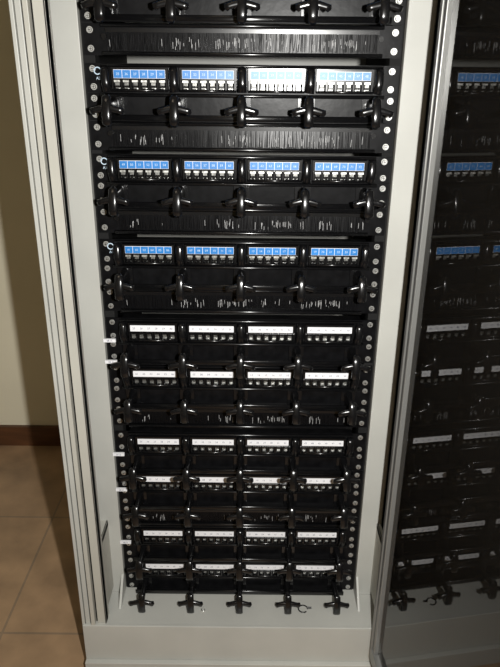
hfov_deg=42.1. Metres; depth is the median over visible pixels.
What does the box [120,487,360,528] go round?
cable manager
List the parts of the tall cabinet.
patch panel, patch panel, brush panel, patch panel, patch panel, brush panel, patch panel, brush panel, patch panel, patch panel, brush panel, patch panel, brush panel, patch panel, brush panel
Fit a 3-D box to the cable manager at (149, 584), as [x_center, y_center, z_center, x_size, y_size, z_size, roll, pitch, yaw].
[-0.022,0.544,1.360,0.483,0.046,0.074,1,23,0]
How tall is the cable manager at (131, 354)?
0.046 m
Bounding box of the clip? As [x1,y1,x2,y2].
[298,605,310,612]
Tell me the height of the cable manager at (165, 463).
0.046 m
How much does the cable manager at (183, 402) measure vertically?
0.047 m
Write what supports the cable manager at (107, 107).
attached to the tall cabinet
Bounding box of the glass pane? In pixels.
[379,0,499,666]
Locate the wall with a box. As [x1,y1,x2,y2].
[0,0,58,424]
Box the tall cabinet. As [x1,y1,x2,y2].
[8,0,440,666]
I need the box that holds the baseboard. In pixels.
[0,425,60,445]
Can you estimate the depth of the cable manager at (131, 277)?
1.12 m
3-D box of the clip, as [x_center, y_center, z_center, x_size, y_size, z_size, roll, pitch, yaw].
[0.113,0.571,1.349,0.028,0.004,0.022,1,23,0]
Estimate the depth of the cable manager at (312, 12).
0.96 m
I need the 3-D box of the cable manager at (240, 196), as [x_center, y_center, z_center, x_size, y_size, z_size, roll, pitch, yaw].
[-0.014,-0.215,1.044,0.483,0.047,0.074,1,23,0]
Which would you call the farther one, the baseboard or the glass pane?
the baseboard
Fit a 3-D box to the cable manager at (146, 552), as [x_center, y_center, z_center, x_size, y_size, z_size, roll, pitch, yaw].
[-0.021,0.465,1.327,0.483,0.046,0.074,1,23,0]
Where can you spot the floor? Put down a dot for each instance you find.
(41, 625)
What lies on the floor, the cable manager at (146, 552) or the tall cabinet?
the tall cabinet
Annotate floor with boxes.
[0,445,85,666]
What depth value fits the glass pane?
0.86 m
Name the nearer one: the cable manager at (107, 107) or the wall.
the cable manager at (107, 107)
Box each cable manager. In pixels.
[80,0,405,25]
[88,92,396,129]
[95,180,388,219]
[101,263,380,303]
[108,339,374,380]
[111,384,369,425]
[117,450,363,491]
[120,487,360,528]
[124,540,355,581]
[126,572,352,614]

